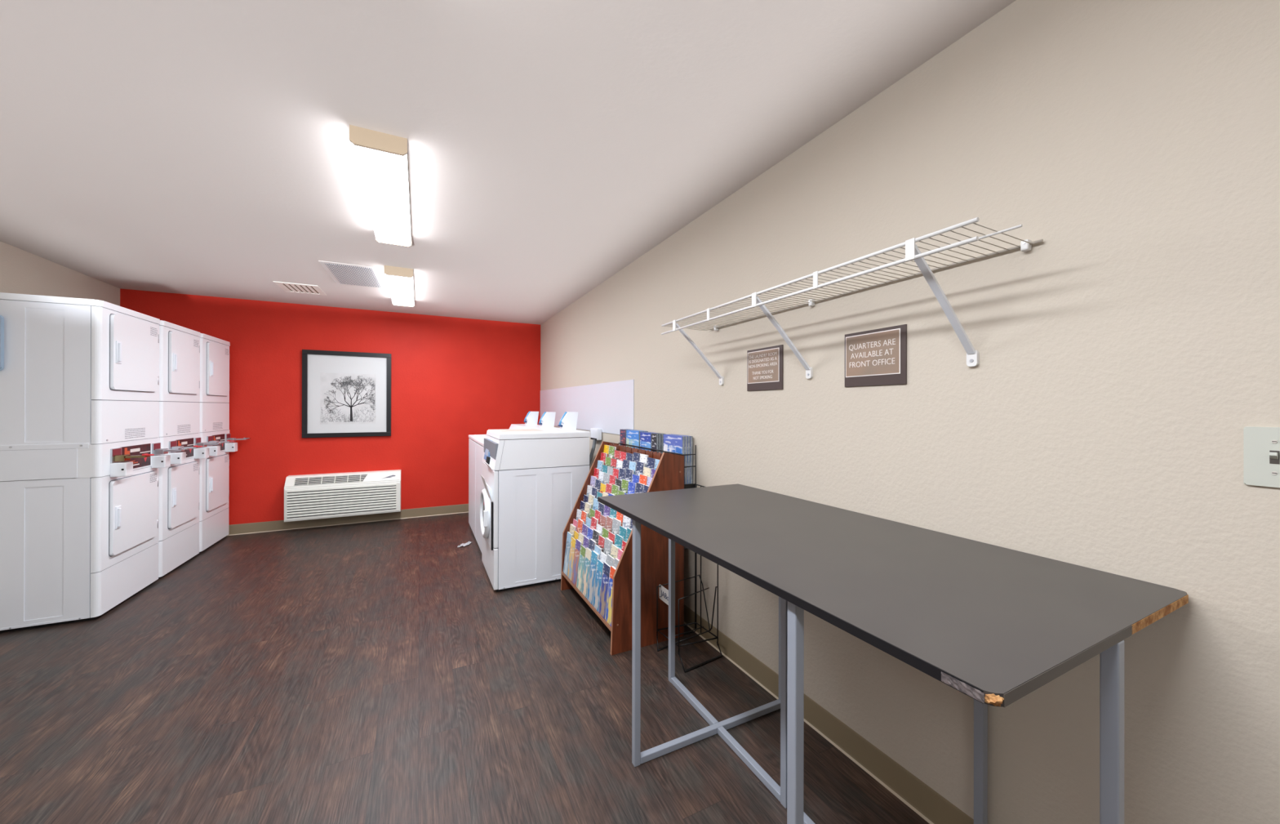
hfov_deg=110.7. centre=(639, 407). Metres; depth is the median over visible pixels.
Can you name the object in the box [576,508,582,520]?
brochure
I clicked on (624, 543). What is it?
brochure
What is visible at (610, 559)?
brochure
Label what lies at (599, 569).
brochure
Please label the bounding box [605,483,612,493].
brochure
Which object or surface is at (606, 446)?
brochure
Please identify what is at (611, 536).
brochure
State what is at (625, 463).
brochure
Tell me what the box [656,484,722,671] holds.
stand
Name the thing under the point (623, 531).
brochure
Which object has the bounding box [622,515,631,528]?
brochure
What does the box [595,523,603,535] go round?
brochure
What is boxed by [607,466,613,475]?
brochure
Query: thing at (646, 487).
brochure
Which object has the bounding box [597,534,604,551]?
brochure
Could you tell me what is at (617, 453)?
brochure
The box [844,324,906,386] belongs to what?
wall sign
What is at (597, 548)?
brochure
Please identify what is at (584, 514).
brochure
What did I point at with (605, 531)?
brochure
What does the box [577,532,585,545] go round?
brochure
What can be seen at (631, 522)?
brochure
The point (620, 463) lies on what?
brochure
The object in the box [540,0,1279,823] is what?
wall
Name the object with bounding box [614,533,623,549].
brochure
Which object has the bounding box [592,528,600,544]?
brochure
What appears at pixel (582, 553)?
brochure
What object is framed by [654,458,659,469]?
brochure
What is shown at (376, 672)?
floor
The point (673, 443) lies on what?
magazine
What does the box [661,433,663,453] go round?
magazine
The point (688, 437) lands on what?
magazine
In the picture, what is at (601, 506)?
brochure
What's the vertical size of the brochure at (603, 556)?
0.188 m
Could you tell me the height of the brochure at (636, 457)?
0.200 m
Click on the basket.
(663, 592)
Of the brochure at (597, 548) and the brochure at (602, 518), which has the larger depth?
the brochure at (602, 518)
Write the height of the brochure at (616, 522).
0.210 m
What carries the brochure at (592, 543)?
on the brochure rack at (668, 474)
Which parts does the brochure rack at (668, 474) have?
panel, panel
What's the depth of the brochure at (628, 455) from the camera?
2.93 m
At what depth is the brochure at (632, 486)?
2.71 m
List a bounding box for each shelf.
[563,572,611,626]
[661,217,1043,385]
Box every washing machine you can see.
[468,411,539,536]
[475,411,556,551]
[479,411,591,591]
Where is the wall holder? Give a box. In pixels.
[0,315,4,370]
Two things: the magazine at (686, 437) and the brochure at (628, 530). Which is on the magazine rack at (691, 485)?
the magazine at (686, 437)
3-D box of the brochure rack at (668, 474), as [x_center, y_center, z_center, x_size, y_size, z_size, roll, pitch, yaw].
[-0.158,0.789,2.885,0.452,1.066,0.952,0,0,-26]
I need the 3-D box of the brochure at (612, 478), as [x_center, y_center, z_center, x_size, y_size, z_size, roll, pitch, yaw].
[-0.188,0.562,2.985,0.032,0.200,0.092,0,0,-26]
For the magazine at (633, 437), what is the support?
on the magazine rack at (691, 485)
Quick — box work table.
[597,483,1188,823]
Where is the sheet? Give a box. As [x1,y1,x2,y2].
[457,541,471,546]
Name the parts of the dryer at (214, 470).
handle, handle, frame, panel, kick panel, door, door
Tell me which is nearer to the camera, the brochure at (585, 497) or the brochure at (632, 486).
the brochure at (632, 486)
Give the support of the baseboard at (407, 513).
attached to the wall at (453, 379)
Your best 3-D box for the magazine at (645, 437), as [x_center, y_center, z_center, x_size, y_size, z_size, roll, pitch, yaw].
[0.046,0.314,3.027,0.016,0.280,0.160,0,0,-26]
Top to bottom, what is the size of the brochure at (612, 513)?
0.210 m
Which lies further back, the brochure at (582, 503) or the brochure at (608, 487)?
the brochure at (582, 503)
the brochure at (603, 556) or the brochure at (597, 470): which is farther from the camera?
the brochure at (597, 470)
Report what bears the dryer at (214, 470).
on the floor
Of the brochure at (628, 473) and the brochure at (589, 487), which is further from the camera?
the brochure at (589, 487)
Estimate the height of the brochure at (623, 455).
0.188 m
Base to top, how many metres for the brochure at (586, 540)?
0.200 m
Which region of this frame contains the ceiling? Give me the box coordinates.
[0,0,1016,324]
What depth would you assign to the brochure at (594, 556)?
2.70 m
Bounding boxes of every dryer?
[0,292,188,632]
[157,320,224,578]
[198,333,250,552]
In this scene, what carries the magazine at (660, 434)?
on the magazine rack at (691, 485)
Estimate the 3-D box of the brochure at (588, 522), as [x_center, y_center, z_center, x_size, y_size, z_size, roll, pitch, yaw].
[-0.355,0.851,3.015,0.028,0.188,0.093,0,0,-26]
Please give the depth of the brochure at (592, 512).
3.03 m
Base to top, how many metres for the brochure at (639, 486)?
0.210 m
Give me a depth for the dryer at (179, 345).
3.59 m
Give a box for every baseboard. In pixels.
[228,503,468,534]
[684,604,973,823]
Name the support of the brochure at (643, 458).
on the brochure rack at (668, 474)
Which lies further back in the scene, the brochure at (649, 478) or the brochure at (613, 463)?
the brochure at (613, 463)
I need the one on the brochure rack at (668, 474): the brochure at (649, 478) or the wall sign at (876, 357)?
the brochure at (649, 478)
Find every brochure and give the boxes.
[563,531,572,575]
[567,537,576,580]
[568,523,576,537]
[571,538,582,586]
[573,518,577,531]
[573,530,578,539]
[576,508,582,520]
[576,544,586,591]
[577,518,584,533]
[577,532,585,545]
[579,500,585,511]
[581,510,587,524]
[581,546,591,597]
[582,494,588,502]
[582,523,588,536]
[582,535,589,547]
[584,502,591,517]
[585,516,591,527]
[586,484,593,496]
[586,527,593,538]
[586,550,599,604]
[587,493,595,508]
[588,537,596,550]
[589,507,595,519]
[590,475,596,487]
[590,516,598,529]
[591,487,598,497]
[592,497,599,510]
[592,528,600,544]
[592,559,603,611]
[593,467,600,479]
[594,509,601,524]
[594,544,601,559]
[595,479,601,491]
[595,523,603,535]
[596,459,604,471]
[596,491,602,502]
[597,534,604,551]
[598,471,604,483]
[598,502,604,515]
[598,561,610,618]
[599,514,606,528]
[600,452,607,465]
[600,482,606,493]
[600,551,607,562]
[601,464,608,473]
[601,491,608,504]
[601,527,608,537]
[603,444,609,457]
[603,472,609,484]
[603,505,610,516]
[603,537,613,555]
[604,456,611,466]
[604,565,616,626]
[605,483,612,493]
[605,515,613,532]
[606,554,613,565]
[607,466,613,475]
[608,445,616,458]
[608,474,616,484]
[608,531,615,544]
[609,507,617,518]
[610,457,617,468]
[610,543,619,558]
[611,484,619,494]
[611,517,621,534]
[612,467,619,479]
[613,449,620,459]
[613,557,619,568]
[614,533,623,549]
[615,478,622,490]
[616,459,622,469]
[616,511,623,526]
[617,489,625,494]
[617,548,622,559]
[618,467,626,479]
[618,525,626,541]
[619,451,626,460]
[621,479,629,493]
[621,540,626,550]
[622,459,630,469]
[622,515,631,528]
[625,468,634,481]
[626,452,633,461]
[626,527,631,542]
[627,481,635,493]
[628,461,636,474]
[630,518,632,528]
[631,474,639,483]
[632,452,640,462]
[635,461,645,475]
[635,482,644,493]
[639,474,648,484]
[640,453,648,466]
[643,466,651,476]
[643,484,648,492]
[646,457,655,469]
[647,476,652,485]
[650,468,655,477]
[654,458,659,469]
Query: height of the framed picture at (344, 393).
0.960 m
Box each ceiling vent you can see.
[272,280,326,295]
[318,260,385,288]
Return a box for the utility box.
[590,427,601,439]
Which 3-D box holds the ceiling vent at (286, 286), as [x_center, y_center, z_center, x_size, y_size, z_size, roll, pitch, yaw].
[-3.194,-1.118,4.180,0.330,0.008,0.380,0,0,-25]
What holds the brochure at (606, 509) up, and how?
on the brochure rack at (668, 474)
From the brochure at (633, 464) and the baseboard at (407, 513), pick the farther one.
the baseboard at (407, 513)
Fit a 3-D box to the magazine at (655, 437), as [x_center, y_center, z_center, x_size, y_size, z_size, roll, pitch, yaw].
[0.100,0.314,2.917,0.016,0.280,0.065,0,0,-26]
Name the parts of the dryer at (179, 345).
handle, handle, frame, kick panel, panel, door, door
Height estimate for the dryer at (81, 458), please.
1.980 m
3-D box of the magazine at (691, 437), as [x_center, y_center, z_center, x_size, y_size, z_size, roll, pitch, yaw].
[0.257,0.312,2.727,0.016,0.283,0.225,0,0,-26]
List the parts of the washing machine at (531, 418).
lid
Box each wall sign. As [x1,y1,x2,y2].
[746,344,783,391]
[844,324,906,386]
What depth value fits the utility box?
3.96 m
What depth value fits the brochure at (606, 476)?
3.08 m
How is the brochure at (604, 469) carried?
on the brochure rack at (668, 474)
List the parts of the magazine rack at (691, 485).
upright frame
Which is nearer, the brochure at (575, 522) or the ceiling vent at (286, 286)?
the brochure at (575, 522)
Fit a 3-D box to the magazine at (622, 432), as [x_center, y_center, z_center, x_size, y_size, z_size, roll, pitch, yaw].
[-0.123,0.311,3.366,0.016,0.285,0.098,0,0,-26]
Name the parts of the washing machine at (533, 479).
door, handle, coin door, kick panel, panel, frame, panel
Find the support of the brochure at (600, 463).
on the brochure rack at (668, 474)
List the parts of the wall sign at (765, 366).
plate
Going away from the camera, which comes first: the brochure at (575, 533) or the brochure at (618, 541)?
the brochure at (618, 541)
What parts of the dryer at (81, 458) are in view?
frame, handle, handle, kick panel, panel, door, door, push handle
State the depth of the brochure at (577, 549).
2.97 m
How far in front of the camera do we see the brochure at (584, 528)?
3.00 m
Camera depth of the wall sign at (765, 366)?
2.08 m
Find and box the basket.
[657,576,717,646]
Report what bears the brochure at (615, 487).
on the brochure rack at (668, 474)
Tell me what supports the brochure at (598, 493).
on the brochure rack at (668, 474)
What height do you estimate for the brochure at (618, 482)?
0.188 m
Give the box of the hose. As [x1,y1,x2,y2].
[587,439,596,466]
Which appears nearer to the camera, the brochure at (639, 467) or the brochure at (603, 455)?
the brochure at (639, 467)
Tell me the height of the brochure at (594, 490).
0.200 m
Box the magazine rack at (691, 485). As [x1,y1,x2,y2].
[617,442,696,634]
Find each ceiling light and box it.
[349,124,411,247]
[384,265,414,306]
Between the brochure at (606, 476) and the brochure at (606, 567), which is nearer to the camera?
the brochure at (606, 567)
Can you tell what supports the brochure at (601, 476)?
on the brochure rack at (668, 474)
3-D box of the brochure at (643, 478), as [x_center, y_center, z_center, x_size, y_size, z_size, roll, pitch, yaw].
[0.016,0.506,2.633,0.032,0.200,0.093,0,0,-26]
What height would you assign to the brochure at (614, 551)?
0.200 m
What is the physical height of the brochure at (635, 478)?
0.188 m
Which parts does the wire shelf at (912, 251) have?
lip rod, rod, rod, rod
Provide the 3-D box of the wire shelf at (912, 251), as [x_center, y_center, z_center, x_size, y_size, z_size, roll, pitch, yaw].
[0.594,-0.283,1.756,0.305,0.327,1.545,0,0,-26]
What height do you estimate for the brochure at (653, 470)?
0.188 m
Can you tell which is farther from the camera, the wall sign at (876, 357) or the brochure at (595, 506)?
the brochure at (595, 506)
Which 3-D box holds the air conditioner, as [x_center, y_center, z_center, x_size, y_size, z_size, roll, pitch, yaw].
[-3.260,0.968,4.919,1.066,0.462,0.209,0,0,-26]
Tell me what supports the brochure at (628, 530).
on the brochure rack at (668, 474)
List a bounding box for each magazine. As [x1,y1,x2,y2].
[619,429,626,446]
[626,429,640,448]
[640,431,651,450]
[651,433,658,453]
[658,433,661,453]
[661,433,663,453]
[663,434,684,484]
[671,433,692,483]
[671,434,687,484]
[674,434,689,484]
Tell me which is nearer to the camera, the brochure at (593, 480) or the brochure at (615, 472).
the brochure at (615, 472)
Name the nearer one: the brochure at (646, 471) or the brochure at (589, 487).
the brochure at (646, 471)
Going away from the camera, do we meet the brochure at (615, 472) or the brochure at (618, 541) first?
the brochure at (618, 541)
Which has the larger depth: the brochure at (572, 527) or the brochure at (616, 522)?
the brochure at (572, 527)
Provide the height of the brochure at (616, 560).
0.210 m
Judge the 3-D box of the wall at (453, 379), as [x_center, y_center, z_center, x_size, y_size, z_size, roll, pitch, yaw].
[-3.162,0.100,5.141,4.013,2.440,0.100,0,0,-26]
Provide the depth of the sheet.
4.23 m
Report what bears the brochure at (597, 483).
on the brochure rack at (668, 474)
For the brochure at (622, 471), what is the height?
0.200 m
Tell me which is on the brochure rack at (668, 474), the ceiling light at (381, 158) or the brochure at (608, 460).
the brochure at (608, 460)
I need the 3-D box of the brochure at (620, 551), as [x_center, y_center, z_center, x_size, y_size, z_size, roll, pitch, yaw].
[-0.106,0.901,2.460,0.032,0.200,0.093,0,0,-26]
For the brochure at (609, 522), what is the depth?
2.75 m
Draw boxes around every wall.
[0,240,119,306]
[120,288,540,524]
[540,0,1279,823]
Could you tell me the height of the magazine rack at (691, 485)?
1.100 m
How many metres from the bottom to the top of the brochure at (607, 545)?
0.210 m
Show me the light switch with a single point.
(1261, 445)
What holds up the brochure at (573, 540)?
on the brochure rack at (668, 474)
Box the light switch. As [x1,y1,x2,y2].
[1243,426,1279,487]
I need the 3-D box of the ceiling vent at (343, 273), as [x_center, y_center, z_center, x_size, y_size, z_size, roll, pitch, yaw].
[-2.426,-1.117,3.775,0.380,0.008,0.690,0,0,-24]
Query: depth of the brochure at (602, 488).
3.06 m
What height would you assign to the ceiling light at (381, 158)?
0.072 m
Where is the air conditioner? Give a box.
[284,469,400,521]
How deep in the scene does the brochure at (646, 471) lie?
2.64 m
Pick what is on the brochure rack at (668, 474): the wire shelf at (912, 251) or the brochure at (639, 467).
the brochure at (639, 467)
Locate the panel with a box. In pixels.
[540,379,634,434]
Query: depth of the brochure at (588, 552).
2.79 m
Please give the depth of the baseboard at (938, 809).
1.65 m
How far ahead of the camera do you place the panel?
4.04 m
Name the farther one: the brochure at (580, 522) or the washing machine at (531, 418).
the washing machine at (531, 418)
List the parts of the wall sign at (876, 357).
plate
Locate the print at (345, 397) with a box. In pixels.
[320,372,376,424]
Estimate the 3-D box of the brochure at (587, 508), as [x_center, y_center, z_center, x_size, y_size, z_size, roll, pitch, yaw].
[-0.373,0.783,3.122,0.037,0.210,0.093,0,0,-26]
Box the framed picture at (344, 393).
[302,349,391,437]
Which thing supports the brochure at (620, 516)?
on the brochure rack at (668, 474)
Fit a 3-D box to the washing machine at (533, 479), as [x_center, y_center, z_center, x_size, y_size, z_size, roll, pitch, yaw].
[-0.886,0.679,3.587,0.787,1.285,0.681,0,0,-26]
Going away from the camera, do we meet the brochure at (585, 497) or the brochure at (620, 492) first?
the brochure at (620, 492)
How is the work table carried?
on the floor
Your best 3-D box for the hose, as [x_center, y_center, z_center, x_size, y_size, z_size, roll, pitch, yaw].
[-0.469,0.800,3.900,0.051,1.025,0.263,0,0,32]
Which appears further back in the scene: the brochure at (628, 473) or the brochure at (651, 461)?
the brochure at (628, 473)
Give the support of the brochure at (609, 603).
on the brochure rack at (668, 474)
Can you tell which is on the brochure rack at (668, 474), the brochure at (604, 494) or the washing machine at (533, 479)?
the brochure at (604, 494)
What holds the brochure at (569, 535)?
on the brochure rack at (668, 474)
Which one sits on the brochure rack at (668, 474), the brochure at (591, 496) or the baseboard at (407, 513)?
the brochure at (591, 496)
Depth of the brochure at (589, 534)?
2.91 m
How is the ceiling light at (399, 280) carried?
attached to the ceiling
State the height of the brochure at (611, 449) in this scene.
0.210 m
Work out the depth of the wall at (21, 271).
3.36 m
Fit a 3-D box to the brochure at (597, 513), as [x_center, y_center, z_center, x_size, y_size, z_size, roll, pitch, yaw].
[-0.283,0.788,2.936,0.032,0.200,0.093,0,0,-26]
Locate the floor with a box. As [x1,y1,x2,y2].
[0,511,929,823]
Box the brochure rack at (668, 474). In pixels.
[560,440,684,654]
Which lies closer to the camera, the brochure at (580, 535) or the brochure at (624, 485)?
the brochure at (624, 485)
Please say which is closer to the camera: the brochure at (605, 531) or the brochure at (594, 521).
the brochure at (605, 531)
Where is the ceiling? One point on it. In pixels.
(188, 147)
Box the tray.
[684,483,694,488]
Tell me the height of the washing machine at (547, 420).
1.279 m
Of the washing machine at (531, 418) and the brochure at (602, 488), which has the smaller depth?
the brochure at (602, 488)

